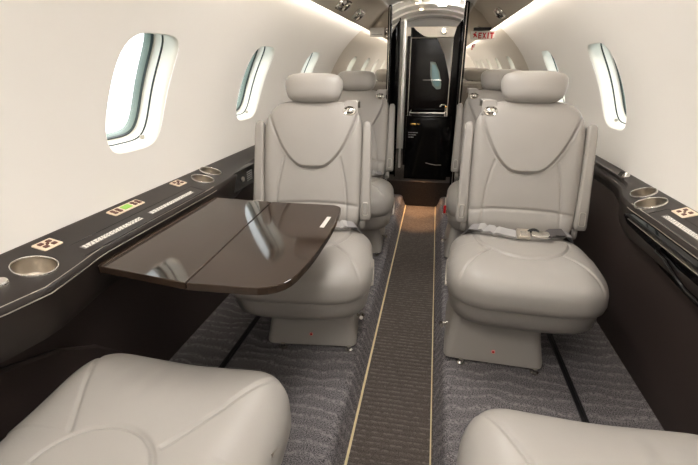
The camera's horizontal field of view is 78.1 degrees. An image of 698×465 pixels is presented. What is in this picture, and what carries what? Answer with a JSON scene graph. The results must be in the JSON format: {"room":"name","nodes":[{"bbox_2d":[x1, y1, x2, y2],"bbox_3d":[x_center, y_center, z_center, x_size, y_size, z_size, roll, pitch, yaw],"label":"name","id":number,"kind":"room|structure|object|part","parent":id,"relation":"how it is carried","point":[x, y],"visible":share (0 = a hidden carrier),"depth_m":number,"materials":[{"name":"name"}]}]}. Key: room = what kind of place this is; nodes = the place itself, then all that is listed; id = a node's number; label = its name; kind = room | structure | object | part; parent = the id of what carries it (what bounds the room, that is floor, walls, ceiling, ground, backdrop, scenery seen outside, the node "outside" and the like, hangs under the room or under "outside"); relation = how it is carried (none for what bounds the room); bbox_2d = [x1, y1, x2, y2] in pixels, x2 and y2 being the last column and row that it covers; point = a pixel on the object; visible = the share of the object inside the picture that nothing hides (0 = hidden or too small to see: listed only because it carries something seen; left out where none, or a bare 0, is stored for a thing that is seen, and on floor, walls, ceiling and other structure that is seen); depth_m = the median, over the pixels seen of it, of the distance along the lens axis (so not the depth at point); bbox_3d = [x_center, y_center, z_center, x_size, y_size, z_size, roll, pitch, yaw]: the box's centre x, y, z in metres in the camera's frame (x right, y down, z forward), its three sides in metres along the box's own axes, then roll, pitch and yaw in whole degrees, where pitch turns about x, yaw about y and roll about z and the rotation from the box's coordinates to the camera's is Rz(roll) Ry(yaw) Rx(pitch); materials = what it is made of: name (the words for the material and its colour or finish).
{"room":"aircraft cabin","nodes":[
{"label":"aircraft cabin","id":0,"kind":"room"},
{"bbox_2d":[0,182,253,367],"bbox_3d":[-0.730,0.227,1.550,0.039,0.702,5.400,4,22,10],"label":"wall","id":1,"kind":"structure","parent":0,"point":[131,316],"depth_m":1.51,"materials":[{"name":"brown leather"}]},
{"bbox_2d":[0,345,121,441],"bbox_3d":[-0.824,0.475,1.119,0.072,0.425,0.800,4,22,10],"label":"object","id":2,"kind":"structure","parent":1,"relation":"attached to","point":[26,383],"depth_m":1.09,"materials":[{"name":"brown leather"}]},
{"bbox_2d":[0,145,254,362],"bbox_3d":[-0.660,-0.021,1.439,0.203,0.174,5.390,4,22,10],"label":"ledge","id":3,"kind":"object","parent":1,"relation":"attached to","point":[46,281],"visible":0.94,"depth_m":1.11,"materials":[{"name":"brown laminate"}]},
{"bbox_2d":[0,277,10,288],"bbox_3d":[-0.748,0.108,0.923,0.033,0.019,0.032,4,22,10],"label":"socket","id":4,"kind":"object","parent":3,"relation":"attached to","point":[5,282],"depth_m":0.92,"materials":[{"name":"silver metal"}]},
{"bbox_2d":[31,238,62,250],"bbox_3d":[-0.773,0.031,1.103,0.041,0.013,0.058,4,22,10],"label":"switch plate","id":5,"kind":"object","parent":3,"relation":"attached to","point":[44,244],"depth_m":1.10,"materials":[{"name":"brown plastic"}]},
{"bbox_2d":[82,217,142,247],"bbox_3d":[-0.674,-0.004,1.239,0.013,0.004,0.237,4,22,10],"label":"print","id":6,"kind":"object","parent":3,"relation":"on","point":[97,240],"depth_m":1.23,"materials":[{"name":"white"}]},
{"bbox_2d":[106,199,144,215],"bbox_3d":[-0.720,-0.081,1.390,0.035,0.013,0.144,4,22,10],"label":"switch plate","id":7,"kind":"object","parent":3,"relation":"attached to","point":[129,206],"depth_m":1.38,"materials":[{"name":"beige plastic"}]},
{"bbox_3d":[-0.646,-0.056,1.379,0.060,0.016,0.640,4,22,10],"label":"slot lid","id":8,"kind":"part","parent":3,"relation":"part of","materials":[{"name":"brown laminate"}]},
{"bbox_2d":[150,191,192,212],"bbox_3d":[-0.618,-0.110,1.512,0.013,0.004,0.257,4,22,10],"label":"print","id":9,"kind":"object","parent":3,"relation":"on","point":[185,195],"depth_m":1.50,"materials":[{"name":"white"}]},
{"bbox_2d":[169,180,186,186],"bbox_3d":[-0.665,-0.192,1.674,0.041,0.014,0.060,4,22,10],"label":"switch plate","id":10,"kind":"object","parent":3,"relation":"attached to","point":[174,183],"depth_m":1.66,"materials":[{"name":"brown plastic"}]},
{"bbox_2d":[98,197,340,294],"bbox_3d":[-0.333,0.015,1.337,0.539,0.035,0.674,4,22,10],"label":"folding table","id":11,"kind":"object","parent":3,"relation":"attached to","point":[221,245],"visible":1,"depth_m":1.21,"materials":[{"name":"brown wood"}]},
{"bbox_3d":[-0.517,-0.261,2.059,0.032,0.090,0.300,4,22,10],"label":"audio panel","id":12,"kind":"part","parent":3,"relation":"part of","materials":[{"name":"black plastic"}]},
{"bbox_2d":[0,0,362,253],"bbox_3d":[-0.545,-0.434,1.255,0.417,0.753,5.400,4,22,10],"label":"wall","id":13,"kind":"structure","parent":0,"point":[59,169],"depth_m":1.24,"materials":[{"name":"white plastic"}]},
{"bbox_2d":[106,33,178,153],"bbox_3d":[-0.692,-0.457,1.372,0.254,0.393,0.292,4,22,10],"label":"window","id":14,"kind":"structure","parent":13,"relation":"in","point":[158,55],"depth_m":1.49,"materials":[{"name":"white"}]},
{"bbox_3d":[-0.735,-0.481,1.372,0.166,0.348,0.252,4,22,10],"label":"frame","id":15,"kind":"part","parent":14,"relation":"part of","materials":[{"name":"grey plastic"}]},
{"bbox_2d":[236,46,274,120],"bbox_3d":[-0.520,-0.779,2.203,0.254,0.393,0.292,4,22,10],"label":"window","id":16,"kind":"structure","parent":13,"relation":"in","point":[258,66],"depth_m":2.33,"materials":[{"name":"white"}]},
{"bbox_3d":[-0.563,-0.803,2.203,0.166,0.348,0.252,4,22,10],"label":"frame","id":17,"kind":"part","parent":16,"relation":"part of","materials":[{"name":"grey plastic"}]},
{"bbox_2d":[301,52,319,72],"bbox_3d":[-0.345,-1.107,3.050,0.254,0.393,0.292,4,22,10],"label":"window","id":18,"kind":"structure","parent":13,"relation":"in","point":[310,63],"depth_m":3.14,"materials":[{"name":"white glass"}]},
{"bbox_2d":[169,194,404,464],"bbox_3d":[-0.376,0.626,1.631,0.810,0.105,5.400,4,22,10],"label":"floor","id":19,"kind":"structure","parent":0,"point":[323,384],"depth_m":1.75,"materials":[{"name":"carpet"}]},
{"bbox_2d":[0,353,290,464],"bbox_3d":[-0.473,0.402,0.664,0.588,1.012,0.918,4,22,10],"label":"passenger seat","id":20,"kind":"object","parent":19,"relation":"on","point":[118,408],"visible":1,"depth_m":0.88,"materials":[{"name":"grey leather"}]},
{"bbox_2d":[218,315,260,367],"bbox_3d":[-0.521,0.564,1.637,0.023,0.006,5.300,4,22,10],"label":"track","id":21,"kind":"object","parent":19,"relation":"on","point":[237,345],"visible":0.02,"depth_m":1.86,"materials":[{"name":"black metal"}]},
{"bbox_2d":[232,73,373,351],"bbox_3d":[-0.177,-0.090,1.822,0.583,1.092,0.748,2,21,4],"label":"passenger seat","id":22,"kind":"object","parent":19,"relation":"on","point":[311,148],"visible":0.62,"depth_m":1.90,"materials":[{"name":"grey leather"}]},
{"bbox_3d":[-0.406,-0.287,1.970,0.051,0.426,0.180,2,21,4],"label":"armrest","id":23,"kind":"part","parent":22,"relation":"part of","materials":[{"name":"grey leather"}]},
{"bbox_2d":[232,229,372,303],"bbox_3d":[-0.186,0.115,1.798,0.576,0.192,0.550,2,21,4],"label":"seat cushion","id":24,"kind":"object","parent":22,"relation":"on","point":[342,273],"depth_m":1.57,"materials":[{"name":"grey leather"}]},
{"bbox_3d":[-0.162,-0.301,1.973,0.454,0.570,0.246,2,21,4],"label":"backrest","id":25,"kind":"part","parent":22,"relation":"part of","materials":[{"name":"grey leather"}]},
{"bbox_3d":[0.042,0.376,1.929,0.052,0.030,0.042,6,22,14],"label":"foot lever","id":26,"kind":"part","parent":22,"relation":"part of","materials":[{"name":"silver metal"}]},
{"bbox_3d":[0.078,-0.274,1.935,0.051,0.426,0.180,2,21,4],"label":"armrest","id":27,"kind":"part","parent":22,"relation":"part of","materials":[{"name":"grey leather"}]},
{"bbox_3d":[0.098,0.175,1.908,0.028,0.105,0.095,2,21,4],"label":"recline handle","id":28,"kind":"part","parent":22,"relation":"part of","materials":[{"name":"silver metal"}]},
{"bbox_2d":[331,5,392,179],"bbox_3d":[0.046,-1.117,3.814,0.620,1.608,0.092,4,22,10],"label":"divider panel","id":29,"kind":"object","parent":19,"relation":"on","point":[364,52],"visible":0.2,"depth_m":3.64,"materials":[{"name":"beige plastic"}]},
{"bbox_2d":[370,27,383,36],"bbox_3d":[0.232,-1.656,3.556,0.117,0.070,0.010,4,22,10],"label":"placard","id":30,"kind":"object","parent":29,"relation":"attached to","point":[374,32],"visible":1,"depth_m":3.55,"materials":[{"name":"white"}]},
{"bbox_3d":[0.337,-1.091,3.765,0.028,1.596,0.090,4,22,10],"label":"edge post","id":31,"kind":"part","parent":29,"relation":"part of","materials":[{"name":"black paint"}]},
{"bbox_2d":[336,71,394,256],"bbox_3d":[0.011,-0.445,2.739,0.583,1.092,0.748,3,21,7],"label":"passenger seat","id":32,"kind":"object","parent":19,"relation":"on","point":[375,109],"visible":0.38,"depth_m":2.80,"materials":[{"name":"grey leather"}]},
{"bbox_3d":[0.039,-0.655,2.888,0.454,0.570,0.246,3,21,7],"label":"backrest","id":33,"kind":"part","parent":32,"relation":"part of","materials":[{"name":"grey leather"}]},
{"bbox_2d":[371,177,393,216],"bbox_3d":[-0.004,-0.240,2.715,0.576,0.192,0.550,3,21,7],"label":"seat cushion","id":34,"kind":"object","parent":32,"relation":"on","point":[382,192],"depth_m":2.51,"materials":[{"name":"grey leather"}]},
{"bbox_3d":[0.276,-0.623,2.837,0.051,0.426,0.180,3,21,7],"label":"armrest","id":35,"kind":"part","parent":32,"relation":"part of","materials":[{"name":"grey leather"}]},
{"bbox_2d":[310,0,387,29],"bbox_3d":[-0.272,-0.794,1.059,0.167,0.160,5.400,4,22,10],"label":"ceiling","id":36,"kind":"structure","parent":0,"point":[374,9],"depth_m":2.90,"materials":[{"name":"beige"}]},
{"bbox_2d":[335,0,351,11],"bbox_3d":[-0.031,-1.274,2.408,0.068,0.061,0.238,4,22,10],"label":"ceiling vent","id":37,"kind":"object","parent":36,"relation":"in","point":[342,5],"visible":0.98,"depth_m":2.36,"materials":[{"name":"silver metal"}]},
{"bbox_2d":[342,3,350,11],"bbox_3d":[-0.015,-1.298,2.474,0.055,0.048,0.055,4,22,10],"label":"reading lamp","id":38,"kind":"object","parent":37,"relation":"attached to","point":[347,7],"depth_m":2.46,"materials":[{"name":"silver metal"}]},
{"bbox_2d":[352,8,365,19],"bbox_3d":[0.064,-1.451,2.865,0.068,0.061,0.238,4,22,10],"label":"ceiling vent","id":39,"kind":"object","parent":36,"relation":"in","point":[359,13],"visible":1,"depth_m":2.79,"materials":[{"name":"silver metal"}]},
{"bbox_2d":[347,205,435,464],"bbox_3d":[0.161,0.704,1.561,0.320,0.001,5.420,4,22,10],"label":"floor","id":40,"kind":"structure","parent":0,"point":[392,427],"depth_m":1.89,"materials":[{"name":"carpet"}]},
{"bbox_2d":[344,205,405,464],"bbox_3d":[0.024,0.694,1.580,0.008,0.005,5.370,4,22,10],"label":"path light","id":41,"kind":"object","parent":40,"relation":"on","point":[368,365],"visible":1,"depth_m":1.87,"materials":[{"name":"beige"}]},
{"bbox_2d":[429,321,432,464],"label":"path light","id":42,"kind":"object","parent":40,"relation":"on","point":[432,358],"depth_m":1.68,"materials":[{"name":"beige"}]},
{"bbox_2d":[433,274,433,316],"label":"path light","id":43,"kind":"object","parent":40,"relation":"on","point":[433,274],"depth_m":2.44,"materials":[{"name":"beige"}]},
{"bbox_2d":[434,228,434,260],"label":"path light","id":44,"kind":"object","parent":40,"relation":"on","point":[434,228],"depth_m":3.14,"materials":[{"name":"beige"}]},
{"bbox_2d":[387,148,449,182],"bbox_3d":[0.827,-0.758,4.726,1.350,0.020,1.695,4,22,10],"label":"floor","id":45,"kind":"structure","parent":0,"point":[399,172],"depth_m":4.09,"materials":[{"name":"carpet"}]},
{"bbox_2d":[389,21,399,174],"bbox_3d":[0.408,-1.208,3.977,0.070,1.360,0.046,4,22,10],"label":"partition panel","id":46,"kind":"object","parent":45,"relation":"on","point":[395,34],"visible":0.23,"depth_m":3.86,"materials":[{"name":"black paint"}]},
{"bbox_2d":[394,18,400,176],"bbox_3d":[0.438,-1.184,3.901,0.009,1.370,0.050,4,22,10],"label":"door frame","id":47,"kind":"structure","parent":45,"relation":"on","point":[400,18],"depth_m":3.86,"materials":[{"name":"black paint"}]},
{"bbox_2d":[398,20,406,167],"bbox_3d":[0.527,-1.334,4.262,0.022,1.390,0.050,4,22,10],"label":"door frame","id":48,"kind":"structure","parent":45,"relation":"on","point":[405,21],"depth_m":4.22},
{"bbox_2d":[402,36,411,164],"bbox_3d":[0.591,-1.314,4.389,0.044,1.260,0.046,4,22,10],"label":"post","id":49,"kind":"object","parent":45,"relation":"on","point":[409,43],"visible":0.75,"depth_m":4.32,"materials":[{"name":"metal"}]},
{"bbox_2d":[387,180,448,206],"bbox_3d":[0.636,-0.349,3.990,0.590,0.250,0.012,4,22,10],"label":"step","id":50,"kind":"structure","parent":45,"relation":"attached to","point":[414,193],"depth_m":3.97,"materials":[{"name":"wood"}]},
{"bbox_2d":[404,110,451,179],"bbox_3d":[0.742,-0.844,4.089,0.400,0.602,0.433,4,22,10],"label":"base cabinet","id":51,"kind":"object","parent":45,"relation":"on","point":[427,133],"visible":0.96,"depth_m":3.91,"materials":[{"name":"black paint"}]},
{"bbox_3d":[0.721,-1.103,3.959,0.318,0.027,0.254,4,22,10],"label":"counter rail","id":52,"kind":"part","parent":51,"relation":"part of","materials":[{"name":"silver metal"}]},
{"bbox_2d":[409,38,449,111],"bbox_3d":[0.932,-1.510,4.877,0.580,1.275,0.075,4,22,10],"label":"backsplash","id":53,"kind":"structure","parent":45,"relation":"on","point":[429,79],"depth_m":4.80,"materials":[{"name":"black paint"}]},
{"bbox_2d":[409,109,444,111],"bbox_3d":[0.939,-1.386,4.909,0.520,0.040,0.048,4,22,10],"label":"shelf","id":54,"kind":"object","parent":53,"relation":"attached to","point":[418,110],"depth_m":4.89,"materials":[{"name":"black paint"}]},
{"bbox_2d":[446,20,462,176],"bbox_3d":[0.942,-1.190,3.877,0.103,1.400,0.040,4,22,10],"label":"partition panel","id":55,"kind":"object","parent":45,"relation":"on","point":[456,42],"visible":0.61,"depth_m":3.81,"materials":[{"name":"black paint"}]},
{"bbox_2d":[396,20,458,148],"bbox_3d":[0.961,-1.760,5.224,1.240,1.750,0.020,4,22,10],"label":"wall","id":56,"kind":"structure","parent":0,"point":[446,43],"depth_m":5.07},
{"bbox_2d":[392,0,464,31],"bbox_3d":[0.798,-2.015,4.165,1.240,0.390,1.498,4,22,10],"label":"ceiling","id":57,"kind":"structure","parent":0,"point":[408,10],"depth_m":4.28,"materials":[{"name":"white"}]},
{"bbox_2d":[406,26,456,37],"bbox_3d":[0.982,-2.107,4.526,0.760,0.102,0.205,4,22,10],"label":"soffit","id":58,"kind":"structure","parent":57,"relation":"attached to","point":[432,31],"depth_m":4.47,"materials":[{"name":"beige"}]},
{"bbox_2d":[438,0,459,5],"bbox_3d":[0.883,-2.036,3.780,0.200,0.012,0.560,4,22,10],"label":"recessed light","id":59,"kind":"object","parent":57,"relation":"in","point":[440,2],"visible":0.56,"depth_m":3.83,"materials":[{"name":"white"}]},
{"bbox_2d":[382,0,476,6],"bbox_3d":[0.139,-0.874,0.944,0.670,0.072,5.400,4,22,10],"label":"ceiling","id":60,"kind":"structure","parent":0,"point":[387,2],"depth_m":3.33,"materials":[{"name":"white"}]},
{"bbox_2d":[474,0,534,27],"bbox_3d":[0.550,-0.737,0.911,0.167,0.160,5.400,4,22,10],"label":"ceiling","id":61,"kind":"structure","parent":0,"point":[486,7],"depth_m":2.75,"materials":[{"name":"beige"}]},
{"bbox_2d":[494,7,505,18],"bbox_3d":[0.968,-1.401,2.752,0.068,0.061,0.238,4,22,10],"label":"ceiling vent","id":62,"kind":"object","parent":61,"relation":"in","point":[499,13],"visible":0.98,"depth_m":2.67,"materials":[{"name":"silver metal"}]},
{"bbox_2d":[433,197,663,464],"bbox_3d":[0.674,0.699,1.442,0.770,0.105,5.400,4,22,10],"label":"floor","id":63,"kind":"structure","parent":0,"point":[608,395],"depth_m":1.61,"materials":[{"name":"carpet"}]},
{"bbox_2d":[441,69,520,257],"bbox_3d":[0.899,-0.409,2.631,0.588,1.102,0.699,4,22,11],"label":"passenger seat","id":64,"kind":"object","parent":63,"relation":"on","point":[491,79],"visible":0.16,"depth_m":2.71,"materials":[{"name":"grey leather"}]},
{"bbox_2d":[446,180,458,215],"bbox_3d":[0.889,-0.207,2.630,0.576,0.192,0.550,4,22,11],"label":"seat cushion","id":65,"kind":"object","parent":64,"relation":"on","point":[451,198],"depth_m":2.55,"materials":[{"name":"grey leather"}]},
{"bbox_3d":[0.706,-0.614,2.803,0.051,0.434,0.147,4,22,11],"label":"armrest","id":66,"kind":"part","parent":64,"relation":"part of","materials":[{"name":"grey leather"}]},
{"bbox_3d":[0.949,-0.618,2.773,0.454,0.579,0.206,4,22,11],"label":"backrest","id":67,"kind":"part","parent":64,"relation":"part of","materials":[{"name":"grey leather"}]},
{"bbox_2d":[449,1,528,185],"bbox_3d":[1.234,-1.040,3.598,0.661,1.622,0.092,4,22,10],"label":"divider panel","id":68,"kind":"object","parent":63,"relation":"on","point":[501,52],"visible":0.25,"depth_m":3.46,"materials":[{"name":"beige plastic"}]},
{"bbox_3d":[0.928,-1.056,3.656,0.038,1.610,0.090,4,22,10],"label":"edge post","id":69,"kind":"part","parent":68,"relation":"part of","materials":[{"name":"black paint"}]},
{"bbox_2d":[470,27,495,39],"bbox_3d":[1.064,-1.579,3.411,0.186,0.089,0.011,4,22,10],"label":"exit sign","id":70,"kind":"object","parent":68,"relation":"attached to","point":[475,35],"visible":1,"depth_m":3.41,"materials":[{"name":"white"}]},
{"bbox_2d":[474,27,491,30],"bbox_3d":[1.057,-1.610,3.400,0.135,0.022,0.011,4,22,10],"label":"lamp","id":71,"kind":"object","parent":70,"relation":"on","point":[475,28],"depth_m":3.39,"materials":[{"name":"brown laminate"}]},
{"bbox_2d":[439,71,608,375],"bbox_3d":[0.699,-0.057,1.722,0.588,1.102,0.699,5,22,13],"label":"passenger seat","id":72,"kind":"object","parent":63,"relation":"on","point":[528,158],"visible":1,"depth_m":1.75,"materials":[{"name":"grey leather"}]},
{"bbox_3d":[0.417,0.399,1.868,0.052,0.030,0.042,1,21,2],"label":"foot lever","id":73,"kind":"part","parent":72,"relation":"part of","materials":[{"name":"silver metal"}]},
{"bbox_3d":[0.512,-0.264,1.899,0.051,0.434,0.147,5,22,13],"label":"armrest","id":74,"kind":"part","parent":72,"relation":"part of","materials":[{"name":"grey leather"}]},
{"bbox_3d":[0.754,-0.265,1.863,0.454,0.579,0.206,5,22,13],"label":"backrest","id":75,"kind":"part","parent":72,"relation":"part of","materials":[{"name":"grey leather"}]},
{"bbox_2d":[446,232,608,318],"bbox_3d":[0.687,0.144,1.721,0.576,0.192,0.550,5,22,13],"label":"seat cushion","id":76,"kind":"object","parent":72,"relation":"on","point":[490,275],"depth_m":1.53,"materials":[{"name":"grey leather"}]},
{"bbox_3d":[0.985,-0.223,1.794,0.051,0.434,0.147,5,22,13],"label":"armrest","id":77,"kind":"part","parent":72,"relation":"part of","materials":[{"name":"grey leather"}]},
{"bbox_2d":[546,333,589,422],"bbox_3d":[0.787,0.655,1.401,0.023,0.006,5.300,4,22,10],"label":"track","id":78,"kind":"object","parent":63,"relation":"on","point":[573,392],"visible":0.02,"depth_m":1.63,"materials":[{"name":"black metal"}]},
{"bbox_2d":[456,408,697,464],"bbox_3d":[0.434,0.470,0.486,0.588,1.012,0.918,4,22,10],"label":"passenger seat","id":79,"kind":"object","parent":63,"relation":"on","point":[498,436],"visible":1,"depth_m":0.82,"materials":[{"name":"grey leather"}]},
{"bbox_2d":[498,0,697,211],"bbox_3d":[0.823,-0.339,1.009,0.417,0.753,5.400,4,22,10],"label":"wall","id":80,"kind":"structure","parent":0,"point":[653,44],"depth_m":1.56,"materials":[{"name":"white plastic"}]},
{"bbox_2d":[541,50,564,102],"bbox_3d":[1.349,-0.985,2.736,0.254,0.393,0.292,4,22,10],"label":"window","id":81,"kind":"structure","parent":80,"relation":"in","point":[550,63],"depth_m":2.84,"materials":[{"name":"white glass"}]},
{"bbox_2d":[588,43,626,130],"bbox_3d":[1.170,-0.650,1.871,0.254,0.393,0.292,4,22,10],"label":"window","id":82,"kind":"structure","parent":80,"relation":"in","point":[603,62],"depth_m":1.99,"materials":[{"name":"white"}]},
{"bbox_2d":[563,179,697,434],"bbox_3d":[1.008,0.348,1.237,0.039,0.702,5.400,4,22,10],"label":"wall","id":83,"kind":"structure","parent":0,"point":[651,325],"depth_m":1.54,"materials":[{"name":"brown leather"}]},
{"bbox_2d":[593,155,697,306],"bbox_3d":[0.967,0.109,1.153,0.143,0.214,5.390,4,22,10],"label":"ledge","id":84,"kind":"object","parent":83,"relation":"attached to","point":[665,228],"visible":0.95,"depth_m":1.36,"materials":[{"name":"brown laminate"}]},
{"bbox_2d":[621,173,629,178],"bbox_3d":[1.145,-0.233,1.781,0.028,0.031,0.032,4,22,10],"label":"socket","id":85,"kind":"object","parent":84,"relation":"attached to","point":[625,175],"depth_m":1.77,"materials":[{"name":"silver metal"}]},
{"bbox_3d":[0.916,0.183,1.039,0.093,0.157,1.120,4,22,10],"label":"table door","id":86,"kind":"part","parent":84,"relation":"part of","materials":[{"name":"black paint"}]},
{"bbox_3d":[0.955,0.033,1.142,0.058,0.022,0.570,4,22,10],"label":"slot lid","id":87,"kind":"part","parent":84,"relation":"part of","materials":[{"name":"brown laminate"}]},
{"bbox_3d":[0.922,0.146,1.155,0.023,0.066,0.362,2,21,6],"label":"pull handle","id":88,"kind":"part","parent":84,"relation":"part of","materials":[{"name":"black"}]},
{"bbox_2d":[663,216,697,238],"bbox_3d":[0.978,-0.013,1.257,0.012,0.005,0.218,4,22,10],"label":"print","id":89,"kind":"object","parent":84,"relation":"on","point":[680,226],"depth_m":1.27,"materials":[{"name":"white"}]},
{"bbox_2d":[672,207,697,217],"bbox_3d":[1.045,-0.061,1.338,0.044,0.018,0.072,4,22,10],"label":"switch plate","id":90,"kind":"object","parent":84,"relation":"attached to","point":[681,212],"depth_m":1.33,"materials":[{"name":"brown plastic"}]}
]}

